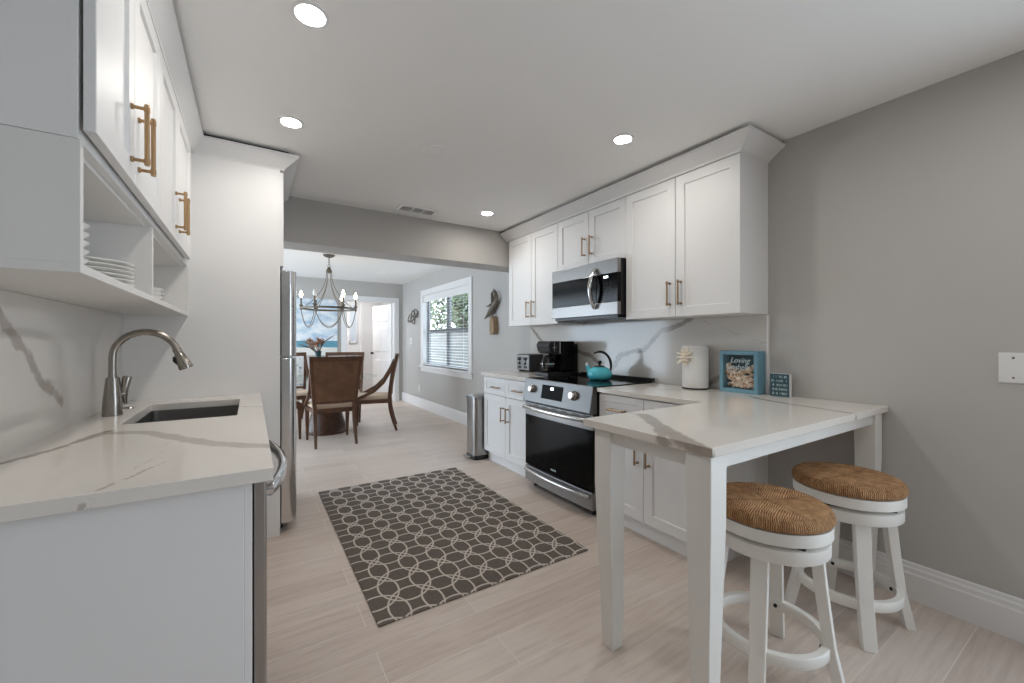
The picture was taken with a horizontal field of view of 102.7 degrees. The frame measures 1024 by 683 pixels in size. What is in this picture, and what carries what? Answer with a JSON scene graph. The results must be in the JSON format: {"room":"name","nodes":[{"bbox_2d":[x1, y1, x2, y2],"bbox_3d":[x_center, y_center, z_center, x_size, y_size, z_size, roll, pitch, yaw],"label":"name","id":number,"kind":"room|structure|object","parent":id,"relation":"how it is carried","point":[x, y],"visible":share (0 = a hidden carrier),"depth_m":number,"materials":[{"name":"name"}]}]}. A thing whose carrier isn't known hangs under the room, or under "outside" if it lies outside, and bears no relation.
{"room":"kitchen","nodes":[
{"label":"kitchen","id":0,"kind":"room"},
{"bbox_2d":[296,276,402,400],"bbox_3d":[-4.138,0.018,7.513,4.281,2.436,0.120,0,0,-32],"label":"wall","id":1,"kind":"structure","parent":0,"point":[306,285],"depth_m":8.04,"materials":[{"name":"beige paint"}]},
{"bbox_2d":[296,298,336,354],"bbox_3d":[-3.899,-0.274,7.569,1.245,1.060,0.039,0,0,-32],"label":"seascape painting","id":2,"kind":"object","parent":1,"relation":"attached to","point":[329,318],"visible":0.36,"depth_m":7.69,"materials":[{"name":"paint"}]},
{"bbox_2d":[341,295,398,400],"bbox_3d":[-2.871,0.167,8.305,1.130,2.140,0.144,0,0,-32],"label":"trim","id":3,"kind":"structure","parent":1,"relation":"attached to","point":[395,301],"depth_m":8.50,"materials":[{"name":"white paint"}]},
{"bbox_2d":[371,304,391,391],"bbox_3d":[-2.813,0.222,8.895,0.186,2.010,0.874,0,0,-44],"label":"door","id":4,"kind":"structure","parent":1,"relation":"in","point":[382,315],"depth_m":8.86,"materials":[{"name":"white paint"}]},
{"bbox_2d":[347,301,377,351],"bbox_3d":[-4.702,0.018,8.399,4.281,2.436,1.980,0,0,-32],"label":"wall","id":5,"kind":"structure","parent":0,"point":[351,347],"depth_m":10.04,"materials":[{"name":"white paint"}]},
{"bbox_2d":[349,303,356,342],"bbox_3d":[-3.863,-0.444,9.968,0.180,0.960,0.028,0,0,-32],"label":"picture frame","id":6,"kind":"object","parent":5,"relation":"attached to","point":[353,329],"visible":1,"depth_m":9.96,"materials":[{"name":"white paint"}]},
{"bbox_2d":[350,305,355,341],"bbox_3d":[-3.867,-0.444,9.973,0.140,0.900,0.010,0,0,-32],"label":"print","id":7,"kind":"object","parent":6,"relation":"attached to","point":[353,328],"depth_m":9.96},
{"bbox_2d":[360,304,372,390],"bbox_3d":[-3.530,0.162,10.152,0.420,2.150,0.080,0,0,-32],"label":"trim","id":8,"kind":"structure","parent":5,"relation":"attached to","point":[366,313],"depth_m":10.10,"materials":[{"name":"white paint"}]},
{"bbox_2d":[284,196,508,272],"bbox_3d":[-1.270,-1.012,3.929,3.287,0.375,0.317,0,0,-32],"label":"wall header","id":9,"kind":"structure","parent":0,"point":[309,225],"depth_m":3.84,"materials":[{"name":"beige paint"}]},
{"bbox_2d":[172,0,1023,283],"bbox_3d":[-2.300,-1.250,3.337,5.901,0.100,14.300,0,0,-32],"label":"ceiling","id":10,"kind":"structure","parent":0,"point":[527,100],"depth_m":1.87,"materials":[{"name":"white paint"}]},
{"bbox_2d":[278,116,303,128],"bbox_3d":[-1.208,-1.196,2.237,0.128,0.007,0.128,0,0,-32],"label":"recessed light","id":11,"kind":"object","parent":10,"relation":"in","point":[288,121],"visible":1,"depth_m":2.23,"materials":[{"name":"white paint"}]},
{"bbox_2d":[291,0,328,28],"bbox_3d":[-0.739,-1.196,1.501,0.128,0.007,0.128,0,0,-32],"label":"recessed light","id":12,"kind":"object","parent":10,"relation":"in","point":[308,13],"visible":1,"depth_m":1.50,"materials":[{"name":"white paint"}]},
{"bbox_2d":[299,254,356,327],"bbox_3d":[-2.537,-0.697,5.678,0.735,1.006,0.706,0,0,-32],"label":"chandelier","id":13,"kind":"object","parent":10,"relation":"hanging from","point":[342,307],"visible":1,"depth_m":5.63,"materials":[{"name":"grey metal"}]},
{"bbox_2d":[299,291,302,309],"bbox_3d":[-2.852,-0.554,5.538,0.052,0.271,0.051,0,0,-32],"label":"candle","id":14,"kind":"object","parent":13,"relation":"on","point":[301,294],"depth_m":5.53,"materials":[{"name":"white wax"}]},
{"bbox_2d":[312,289,316,308],"bbox_3d":[-2.573,-0.554,5.335,0.052,0.271,0.051,0,0,-32],"label":"candle","id":15,"kind":"object","parent":13,"relation":"on","point":[314,306],"depth_m":5.32,"materials":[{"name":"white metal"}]},
{"bbox_2d":[341,290,344,309],"bbox_3d":[-2.258,-0.554,5.476,0.052,0.271,0.051,0,0,-32],"label":"candle","id":16,"kind":"object","parent":13,"relation":"on","point":[342,305],"depth_m":5.47,"materials":[{"name":"white wax"}]},
{"bbox_2d":[354,293,356,311],"bbox_3d":[-2.222,-0.554,5.819,0.052,0.271,0.051,0,0,-32],"label":"candle","id":17,"kind":"object","parent":13,"relation":"on","point":[355,296],"depth_m":5.81,"materials":[{"name":"white wax"}]},
{"bbox_2d":[395,204,438,215],"bbox_3d":[-0.864,-1.195,3.735,0.350,0.009,0.170,0,0,-32],"label":"ceiling vent","id":18,"kind":"object","parent":10,"relation":"in","point":[406,208],"visible":1,"depth_m":3.72,"materials":[{"name":"white metal"}]},
{"bbox_2d":[480,211,493,215],"bbox_3d":[-0.233,-1.196,3.824,0.128,0.007,0.128,0,0,-32],"label":"recessed light","id":19,"kind":"object","parent":10,"relation":"in","point":[487,213],"visible":1,"depth_m":3.82,"materials":[{"name":"white paint"}]},
{"bbox_2d":[612,134,633,144],"bbox_3d":[0.657,-1.196,2.425,0.128,0.007,0.128,0,0,-32],"label":"recessed light","id":20,"kind":"object","parent":10,"relation":"in","point":[621,139],"visible":1,"depth_m":2.42,"materials":[{"name":"white paint"}]},
{"bbox_2d":[252,400,1023,682],"bbox_3d":[-2.300,1.286,3.337,5.901,0.100,14.300,0,0,-32],"label":"floor","id":21,"kind":"structure","parent":0,"point":[544,624],"depth_m":1.81,"materials":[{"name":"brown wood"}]},
{"bbox_2d":[0,484,251,682],"bbox_3d":[-0.926,0.794,0.893,0.606,0.884,0.020,0,0,-32],"label":"end panel","id":22,"kind":"object","parent":21,"relation":"on","point":[159,590],"visible":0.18,"depth_m":0.93,"materials":[{"name":"white paint"}]},
{"bbox_2d":[122,153,279,538],"bbox_3d":[-1.801,0.073,2.410,0.760,2.326,0.020,0,0,-32],"label":"panel","id":23,"kind":"object","parent":21,"relation":"on","point":[229,334],"visible":0.51,"depth_m":2.46,"materials":[{"name":"white paint"}]},
{"bbox_2d":[252,440,286,682],"bbox_3d":[-1.028,0.795,1.196,0.649,0.882,0.598,0,0,-32],"label":"dishwasher","id":24,"kind":"object","parent":21,"relation":"on","point":[261,490],"visible":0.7,"depth_m":1.08,"materials":[{"name":"grey metal"}]},
{"bbox_2d":[280,270,295,527],"bbox_3d":[-1.965,0.389,2.802,0.812,1.695,0.793,0,0,-32],"label":"refrigerator","id":25,"kind":"object","parent":21,"relation":"on","point":[287,278],"visible":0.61,"depth_m":2.66,"materials":[{"name":"grey metal"}]},
{"bbox_2d":[296,399,302,438],"bbox_3d":[-3.054,0.706,5.197,0.638,1.069,0.593,0,0,-38],"label":"dining chair","id":26,"kind":"object","parent":21,"relation":"on","point":[299,405],"visible":0.12,"depth_m":5.16,"materials":[{"name":"brown wood"}]},
{"bbox_2d":[293,352,310,418],"bbox_3d":[-3.310,0.706,6.198,0.638,1.069,0.593,0,0,41],"label":"dining chair","id":27,"kind":"object","parent":21,"relation":"on","point":[302,370],"visible":0.3,"depth_m":6.47,"materials":[{"name":"brown wood"}]},
{"bbox_2d":[296,389,307,396],"bbox_3d":[-3.259,0.774,6.153,0.452,0.055,0.497,0,0,41],"label":"seat cushion","id":28,"kind":"object","parent":27,"relation":"on","point":[299,392],"depth_m":6.04,"materials":[{"name":"beige fabric"}]},
{"bbox_2d":[305,378,345,435],"bbox_3d":[-2.540,0.858,5.614,1.320,0.757,1.320,0,0,-32],"label":"dining table","id":29,"kind":"object","parent":21,"relation":"on","point":[327,423],"visible":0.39,"depth_m":5.43,"materials":[{"name":"brown wood"}]},
{"bbox_2d":[299,335,334,356],"bbox_3d":[-2.646,0.194,5.581,0.221,0.571,0.435,0,0,41],"label":"flower vase","id":30,"kind":"object","parent":29,"relation":"on","point":[309,340],"visible":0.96,"depth_m":5.54,"materials":[{"name":"teal glass"}]},
{"bbox_2d":[303,356,362,448],"bbox_3d":[-2.214,0.706,5.041,0.593,1.069,0.638,0,0,-34],"label":"dining chair","id":31,"kind":"object","parent":21,"relation":"on","point":[333,382],"visible":1,"depth_m":4.85,"materials":[{"name":"brown wood"}]},
{"bbox_2d":[307,401,352,409],"bbox_3d":[-2.253,0.774,5.096,0.497,0.055,0.452,0,0,-34],"label":"seat cushion","id":32,"kind":"object","parent":31,"relation":"on","point":[338,406],"depth_m":4.94,"materials":[{"name":"beige fabric"}]},
{"bbox_2d":[325,352,364,422],"bbox_3d":[-2.643,0.706,6.445,0.593,1.069,0.638,0,0,-19],"label":"dining chair","id":33,"kind":"object","parent":21,"relation":"on","point":[327,354],"visible":0.27,"depth_m":6.65,"materials":[{"name":"brown wood"}]},
{"bbox_2d":[352,353,399,432],"bbox_3d":[-1.926,0.706,5.843,0.638,1.069,0.593,0,0,-16],"label":"dining chair","id":34,"kind":"object","parent":21,"relation":"on","point":[369,396],"visible":0.8,"depth_m":5.65,"materials":[{"name":"brown wood"}]},
{"bbox_2d":[358,392,387,400],"bbox_3d":[-1.991,0.774,5.824,0.452,0.055,0.497,0,0,-16],"label":"seat cushion","id":35,"kind":"object","parent":34,"relation":"on","point":[377,396],"depth_m":5.65,"materials":[{"name":"beige fabric"}]},
{"bbox_2d":[319,467,587,626],"bbox_3d":[-0.564,1.232,2.884,1.219,0.008,1.872,0,0,-32],"label":"rug","id":36,"kind":"object","parent":21,"relation":"on","point":[417,543],"visible":1,"depth_m":2.54,"materials":[{"name":"grey fabric"}]},
{"bbox_2d":[463,393,488,459],"bbox_3d":[-0.364,0.903,4.391,0.309,0.666,0.228,0,0,-32],"label":"trash can","id":37,"kind":"object","parent":21,"relation":"on","point":[475,402],"visible":0.73,"depth_m":4.29,"materials":[{"name":"silver metal"}]},
{"bbox_2d":[484,376,526,476],"bbox_3d":[0.177,0.794,4.089,0.672,0.884,0.830,0,0,-32],"label":"base cabinet","id":38,"kind":"object","parent":21,"relation":"on","point":[504,413],"visible":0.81,"depth_m":3.92,"materials":[{"name":"white paint"}]},
{"bbox_2d":[481,370,545,380],"bbox_3d":[0.172,0.337,4.101,0.630,0.030,0.863,0,0,-32],"label":"countertop","id":39,"kind":"structure","parent":38,"relation":"on","point":[514,375],"depth_m":3.99,"materials":[{"name":"stone"}]},
{"bbox_2d":[517,354,543,371],"bbox_3d":[0.187,0.228,4.457,0.210,0.186,0.250,0,0,-32],"label":"toaster","id":40,"kind":"object","parent":39,"relation":"on","point":[525,362],"visible":0.9,"depth_m":4.36,"materials":[{"name":"black plastic"}]},
{"bbox_2d":[534,341,578,376],"bbox_3d":[0.424,0.159,3.914,0.392,0.325,0.220,0,0,-32],"label":"coffee maker","id":41,"kind":"object","parent":39,"relation":"on","point":[560,358],"visible":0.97,"depth_m":3.84,"materials":[{"name":"black plastic"}]},
{"bbox_2d":[522,372,654,514],"bbox_3d":[0.585,0.762,3.353,0.733,0.950,0.844,0,0,-32],"label":"range","id":42,"kind":"object","parent":21,"relation":"on","point":[560,450],"visible":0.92,"depth_m":3.13,"materials":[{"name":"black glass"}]},
{"bbox_2d":[530,375,651,388],"bbox_3d":[0.604,0.323,3.365,0.610,0.017,0.844,0,0,-32],"label":"cooktop","id":43,"kind":"object","parent":42,"relation":"in","point":[567,381],"depth_m":3.22,"materials":[{"name":"black glass"}]},
{"bbox_2d":[585,350,611,380],"bbox_3d":[0.720,0.193,3.368,0.202,0.241,0.202,0,0,-32],"label":"kettle","id":44,"kind":"object","parent":42,"relation":"on","point":[598,372],"visible":1,"depth_m":3.31,"materials":[{"name":"teal ceramic"}]},
{"bbox_2d":[600,393,767,561],"bbox_3d":[1.075,0.794,2.678,0.672,0.884,0.811,0,0,-32],"label":"base cabinet","id":45,"kind":"object","parent":21,"relation":"on","point":[655,487],"visible":0.42,"depth_m":2.48,"materials":[{"name":"white paint"}]},
{"bbox_2d":[583,383,887,682],"bbox_3d":[0.870,0.779,2.217,1.509,0.915,1.376,0,0,-32],"label":"table","id":46,"kind":"object","parent":21,"relation":"on","point":[713,430],"depth_m":1.62,"materials":[{"name":"stone"}]},
{"bbox_2d":[675,346,708,389],"bbox_3d":[1.230,0.175,2.786,0.222,0.292,0.168,0,0,-32],"label":"paper towel roll","id":47,"kind":"object","parent":46,"relation":"on","point":[695,359],"visible":1,"depth_m":2.73,"materials":[{"name":"white paper"}]},
{"bbox_2d":[675,346,693,365],"bbox_3d":[1.161,0.099,2.756,0.073,0.133,0.109,0,0,-32],"label":"flower","id":48,"kind":"object","parent":47,"relation":"on","point":[686,356],"depth_m":2.74,"materials":[{"name":"white plant"}]},
{"bbox_2d":[583,383,887,457],"bbox_3d":[0.870,0.337,2.217,1.509,0.030,1.376,0,0,-32],"label":"countertop","id":49,"kind":"structure","parent":46,"relation":"on","point":[711,423],"depth_m":1.73,"materials":[{"name":"stone"}]},
{"bbox_2d":[720,350,764,394],"bbox_3d":[1.452,0.191,2.591,0.087,0.262,0.239,0,0,-32],"label":"shadow box","id":50,"kind":"object","parent":46,"relation":"on","point":[740,371],"visible":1,"depth_m":2.57,"materials":[{"name":"blue paint"}]},
{"bbox_2d":[770,373,791,396],"bbox_3d":[1.575,0.255,2.400,0.031,0.133,0.104,0,0,-32],"label":"block","id":51,"kind":"object","parent":46,"relation":"on","point":[780,384],"visible":1,"depth_m":2.39,"materials":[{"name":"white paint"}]},
{"bbox_2d":[722,482,844,682],"bbox_3d":[0.974,0.915,1.558,0.408,0.642,0.408,0,0,-11],"label":"stool","id":52,"kind":"object","parent":21,"relation":"on","point":[777,527],"visible":0.81,"depth_m":1.42,"materials":[{"name":"white paint"}]},
{"bbox_2d":[784,462,916,653],"bbox_3d":[1.509,0.915,1.849,0.408,0.642,0.408,0,0,-18],"label":"stool","id":53,"kind":"object","parent":21,"relation":"on","point":[863,498],"visible":0.88,"depth_m":1.71,"materials":[{"name":"white paint"}]},
{"bbox_3d":[-1.539,0.795,1.895,0.647,0.882,1.120,0,0,-32],"label":"cabinet","id":54,"kind":"object","parent":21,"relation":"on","visible":0},
{"bbox_2d":[0,393,273,522],"bbox_3d":[-1.362,0.338,1.621,0.654,0.033,1.779,0,0,-32],"label":"countertop","id":55,"kind":"structure","parent":54,"relation":"on","point":[94,461],"depth_m":1.12,"materials":[{"name":"stone"}]},
{"bbox_2d":[102,329,192,416],"bbox_3d":[-1.632,0.132,1.844,0.312,0.378,0.068,0,0,-32],"label":"faucet","id":56,"kind":"object","parent":55,"relation":"on","point":[115,392],"visible":1,"depth_m":1.78,"materials":[{"name":"silver metal"}]},
{"bbox_2d":[134,405,238,423],"bbox_3d":[-1.519,0.455,1.938,0.417,0.199,0.640,0,0,-32],"label":"sink","id":57,"kind":"object","parent":55,"relation":"in","point":[218,411],"visible":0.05,"depth_m":2.17,"materials":[{"name":"silver metal"}]},
{"bbox_2d":[378,50,1023,598],"bbox_3d":[0.139,0.018,4.888,0.120,2.436,14.100,0,0,-32],"label":"wall","id":58,"kind":"structure","parent":0,"point":[896,226],"depth_m":1.97,"materials":[{"name":"beige paint"}]},
{"bbox_2d":[408,309,417,323],"bbox_3d":[-1.934,-0.483,8.005,0.032,0.298,0.607,0,0,-32],"label":"wall art","id":59,"kind":"object","parent":58,"relation":"attached to","point":[414,309],"visible":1,"depth_m":7.95,"materials":[{"name":"metal"}]},
{"bbox_2d":[402,392,466,425],"bbox_3d":[-1.044,1.149,6.619,0.018,0.175,4.710,0,0,-32],"label":"baseboard","id":60,"kind":"structure","parent":58,"relation":"attached to","point":[455,415],"depth_m":6.95,"materials":[{"name":"white paint"}]},
{"bbox_2d":[419,276,472,379],"bbox_3d":[-1.095,-0.196,6.782,0.170,1.485,2.130,0,0,-32],"label":"window","id":61,"kind":"structure","parent":58,"relation":"in","point":[467,374],"depth_m":6.77,"materials":[{"name":"white paint"}]},
{"bbox_2d":[423,285,467,369],"bbox_3d":[-1.104,-0.203,6.776,0.072,1.254,1.860,0,0,-32],"label":"window blind","id":62,"kind":"object","parent":61,"relation":"attached to","point":[463,289],"visible":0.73,"depth_m":6.68,"materials":[{"name":"white paint"}]},
{"bbox_2d":[484,289,498,334],"bbox_3d":[-0.271,-0.385,5.337,0.080,0.592,0.352,0,0,-32],"label":"sculpture","id":63,"kind":"object","parent":58,"relation":"attached to","point":[493,325],"visible":1,"depth_m":5.26,"materials":[{"name":"metal"}]},
{"bbox_2d":[509,223,583,326],"bbox_3d":[0.308,-0.627,4.175,0.358,0.925,0.842,0,0,-32],"label":"upper cabinet","id":64,"kind":"object","parent":58,"relation":"attached to","point":[533,257],"visible":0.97,"depth_m":4.07,"materials":[{"name":"white paint"}]},
{"bbox_2d":[558,197,625,270],"bbox_3d":[0.751,-0.860,3.478,0.358,0.460,0.805,0,0,-32],"label":"upper cabinet","id":65,"kind":"object","parent":58,"relation":"attached to","point":[598,234],"visible":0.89,"depth_m":3.35,"materials":[{"name":"white paint"}]},
{"bbox_2d":[552,257,625,321],"bbox_3d":[0.696,-0.404,3.444,0.448,0.444,0.785,0,0,-32],"label":"microwave","id":66,"kind":"object","parent":65,"relation":"attached to","point":[596,291],"visible":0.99,"depth_m":3.28,"materials":[{"name":"silver metal"}]},
{"bbox_2d":[530,314,766,393],"bbox_3d":[0.891,0.078,3.575,0.018,0.487,2.523,0,0,-32],"label":"backsplash","id":67,"kind":"structure","parent":58,"relation":"attached to","point":[648,349],"depth_m":3.19,"materials":[{"name":"stone"}]},
{"bbox_2d":[767,314,769,393],"bbox_3d":[1.568,0.078,2.506,0.024,0.486,0.007,0,0,-32],"label":"strip","id":68,"kind":"object","parent":67,"relation":"attached to","point":[768,315],"visible":1,"depth_m":2.50,"materials":[{"name":"white paint"}]},
{"bbox_2d":[626,153,767,319],"bbox_3d":[1.196,-0.627,2.779,0.358,0.925,0.849,0,0,-32],"label":"upper cabinet","id":69,"kind":"object","parent":58,"relation":"attached to","point":[697,240],"visible":1,"depth_m":2.56,"materials":[{"name":"white paint"}]},
{"bbox_2d":[500,125,784,242],"bbox_3d":[0.748,-1.134,3.450,0.396,0.088,2.653,0,0,-32],"label":"crown molding","id":70,"kind":"structure","parent":69,"relation":"attached to","point":[749,140],"depth_m":2.71,"materials":[{"name":"white paint"}]},
{"bbox_2d":[837,538,1023,643],"bbox_3d":[2.008,1.149,1.822,0.018,0.175,1.620,0,0,-32],"label":"baseboard","id":71,"kind":"structure","parent":58,"relation":"attached to","point":[998,612],"depth_m":1.83,"materials":[{"name":"white paint"}]},
{"bbox_2d":[998,352,1023,383],"bbox_3d":[2.100,0.110,1.686,0.007,0.127,0.127,0,0,-32],"label":"blank wall plate","id":72,"kind":"object","parent":58,"relation":"attached to","point":[1010,365],"visible":1,"depth_m":1.71,"materials":[{"name":"white paint"}]},
{"bbox_3d":[-2.878,0.018,1.165,2.394,2.436,3.255,0,0,-32],"label":"wall","id":73,"kind":"structure","parent":0,"visible":0},
{"bbox_2d":[0,289,121,456],"bbox_3d":[-1.641,0.088,1.467,0.014,0.467,1.738,0,0,-32],"label":"backsplash","id":74,"kind":"structure","parent":73,"relation":"attached to","point":[54,354],"depth_m":1.41,"materials":[{"name":"stone"}]},
{"bbox_2d":[0,0,159,222],"bbox_3d":[-1.214,-0.760,1.120,0.363,0.658,0.739,0,0,-32],"label":"upper cabinet","id":75,"kind":"object","parent":73,"relation":"attached to","point":[88,71],"visible":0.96,"depth_m":0.89,"materials":[{"name":"white paint"}]},
{"bbox_2d":[0,124,187,315],"bbox_3d":[-1.516,-0.289,1.533,0.299,0.284,1.761,0,0,-32],"label":"open shelf","id":76,"kind":"object","parent":73,"relation":"attached to","point":[48,189],"visible":0.9,"depth_m":0.88,"materials":[{"name":"white wood"}]},
{"bbox_2d":[143,48,190,265],"bbox_3d":[-1.687,-0.760,1.864,0.363,0.658,1.020,0,0,-32],"label":"upper cabinet","id":77,"kind":"object","parent":73,"relation":"attached to","point":[173,228],"visible":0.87,"depth_m":1.80,"materials":[{"name":"white paint"}]},
{"bbox_2d":[280,173,283,271],"bbox_3d":[-2.020,-0.786,2.773,0.780,0.606,0.823,0,0,-32],"label":"upper cabinet","id":78,"kind":"object","parent":73,"relation":"attached to","point":[281,174],"visible":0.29,"depth_m":2.63,"materials":[{"name":"white paint"}]},
{"bbox_2d":[146,0,298,201],"bbox_3d":[-1.485,-1.134,2.008,0.861,0.088,2.689,0,0,-32],"label":"crown molding","id":79,"kind":"structure","parent":78,"relation":"attached to","point":[162,12],"depth_m":2.07,"materials":[{"name":"white paint"}]},
{"bbox_2d":[203,134,288,152],"bbox_3d":[-1.539,-1.188,2.041,0.806,0.022,2.576,0,0,-32],"label":"strip","id":80,"kind":"object","parent":79,"relation":"on","point":[203,134],"visible":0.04,"depth_m":2.47,"materials":[{"name":"white wood"}]},
{"bbox_3d":[-1.346,-0.175,1.277,0.252,0.016,0.252,0,0,-32],"label":"dinner plate","id":81,"kind":"object","parent":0,"visible":0},
{"bbox_2d":[111,277,134,283],"bbox_3d":[-1.346,-0.188,1.277,0.252,0.016,0.252,0,0,-32],"label":"dinner plate","id":82,"kind":"object","parent":81,"relation":"on","point":[125,281],"visible":0.09,"depth_m":1.30,"materials":[{"name":"white ceramic"}]},
{"bbox_2d":[98,271,134,279],"bbox_3d":[-1.346,-0.202,1.277,0.252,0.016,0.252,0,0,-32],"label":"dinner plate","id":83,"kind":"object","parent":82,"relation":"on","point":[109,274],"visible":0.13,"depth_m":1.28,"materials":[{"name":"white ceramic"}]},
{"bbox_2d":[85,265,134,275],"bbox_3d":[-1.346,-0.215,1.277,0.252,0.016,0.252,0,0,-32],"label":"dinner plate","id":84,"kind":"object","parent":83,"relation":"on","point":[97,268],"visible":0.16,"depth_m":1.26,"materials":[{"name":"white ceramic"}]},
{"bbox_2d":[85,261,134,271],"bbox_3d":[-1.346,-0.229,1.277,0.252,0.016,0.252,0,0,-32],"label":"dinner plate","id":85,"kind":"object","parent":84,"relation":"on","point":[91,263],"visible":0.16,"depth_m":1.26,"materials":[{"name":"white ceramic"}]},
{"bbox_2d":[83,256,134,267],"bbox_3d":[-1.346,-0.242,1.277,0.252,0.016,0.252,0,0,-32],"label":"dinner plate","id":86,"kind":"object","parent":85,"relation":"on","point":[96,259],"visible":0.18,"depth_m":1.26,"materials":[{"name":"white ceramic"}]},
{"label":"outside","id":87,"kind":"structure","parent":0,"visible":0},
{"bbox_3d":[0.418,1.436,16.858,13.199,0.100,24.000,0,0,-32],"label":"lawn","id":88,"kind":"structure","parent":87,"visible":0},
{"bbox_2d":[431,331,467,366],"bbox_3d":[-2.743,0.536,13.070,0.260,1.720,15.000,0,0,-32],"label":"wall","id":89,"kind":"structure","parent":88,"relation":"on","point":[457,337],"depth_m":11.11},
{"bbox_2d":[431,294,467,329],"bbox_3d":[-2.266,-1.048,18.184,3.210,4.895,3.280,0,0,1],"label":"tree","id":90,"kind":"object","parent":88,"relation":"on","point":[443,315],"visible":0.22,"depth_m":17.85,"materials":[{"name":"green plant"}]},
{"bbox_2d":[452,293,467,327],"bbox_3d":[-1.273,-0.560,14.107,2.302,3.921,2.777,0,0,-32],"label":"tree","id":91,"kind":"object","parent":88,"relation":"on","point":[464,304],"visible":0.16,"depth_m":13.73,"materials":[{"name":"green plant"}]},
{"bbox_3d":[-1.575,-0.179,1.712,0.184,0.025,0.184,0,0,-32],"label":"serving bowl","id":92,"kind":"object","parent":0,"visible":0},
{"bbox_2d":[153,291,163,295],"bbox_3d":[-1.575,-0.196,1.712,0.184,0.025,0.184,0,0,-32],"label":"serving bowl","id":93,"kind":"object","parent":92,"relation":"on","point":[156,293],"visible":0.16,"depth_m":1.73,"materials":[{"name":"white ceramic"}]},
{"bbox_2d":[153,287,163,291],"bbox_3d":[-1.575,-0.213,1.712,0.184,0.025,0.184,0,0,-32],"label":"serving bowl","id":94,"kind":"object","parent":93,"relation":"on","point":[154,288],"visible":0.18,"depth_m":1.73,"materials":[{"name":"white ceramic"}]},
{"bbox_3d":[-1.239,-0.185,1.090,0.160,0.036,0.160,0,0,-32],"label":"bowl","id":95,"kind":"object","parent":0,"visible":0},
{"bbox_2d":[83,258,89,264],"bbox_3d":[-1.239,-0.209,1.091,0.160,0.036,0.160,0,0,-32],"label":"bowl","id":96,"kind":"object","parent":95,"relation":"on","point":[85,261],"visible":0.11,"depth_m":1.13,"materials":[{"name":"white ceramic"}]},
{"bbox_2d":[83,249,89,256],"bbox_3d":[-1.239,-0.233,1.091,0.160,0.036,0.160,0,0,-32],"label":"bowl","id":97,"kind":"object","parent":96,"relation":"on","point":[85,252],"visible":0.04,"depth_m":1.13,"materials":[{"name":"white ceramic"}]},
{"bbox_2d":[83,240,89,247],"bbox_3d":[-1.239,-0.257,1.091,0.160,0.036,0.160,0,0,-32],"label":"bowl","id":98,"kind":"object","parent":97,"relation":"on","point":[85,243],"visible":0.08,"depth_m":1.13,"materials":[{"name":"white ceramic"}]},
{"bbox_2d":[83,231,89,238],"bbox_3d":[-1.239,-0.281,1.091,0.160,0.036,0.160,0,0,-32],"label":"bowl","id":99,"kind":"object","parent":98,"relation":"on","point":[85,234],"visible":0.06,"depth_m":1.13,"materials":[{"name":"white ceramic"}]},
{"bbox_2d":[83,222,89,230],"bbox_3d":[-1.239,-0.305,1.091,0.160,0.036,0.160,0,0,-32],"label":"bowl","id":100,"kind":"object","parent":99,"relation":"on","point":[85,226],"visible":0.04,"depth_m":1.13,"materials":[{"name":"white ceramic"}]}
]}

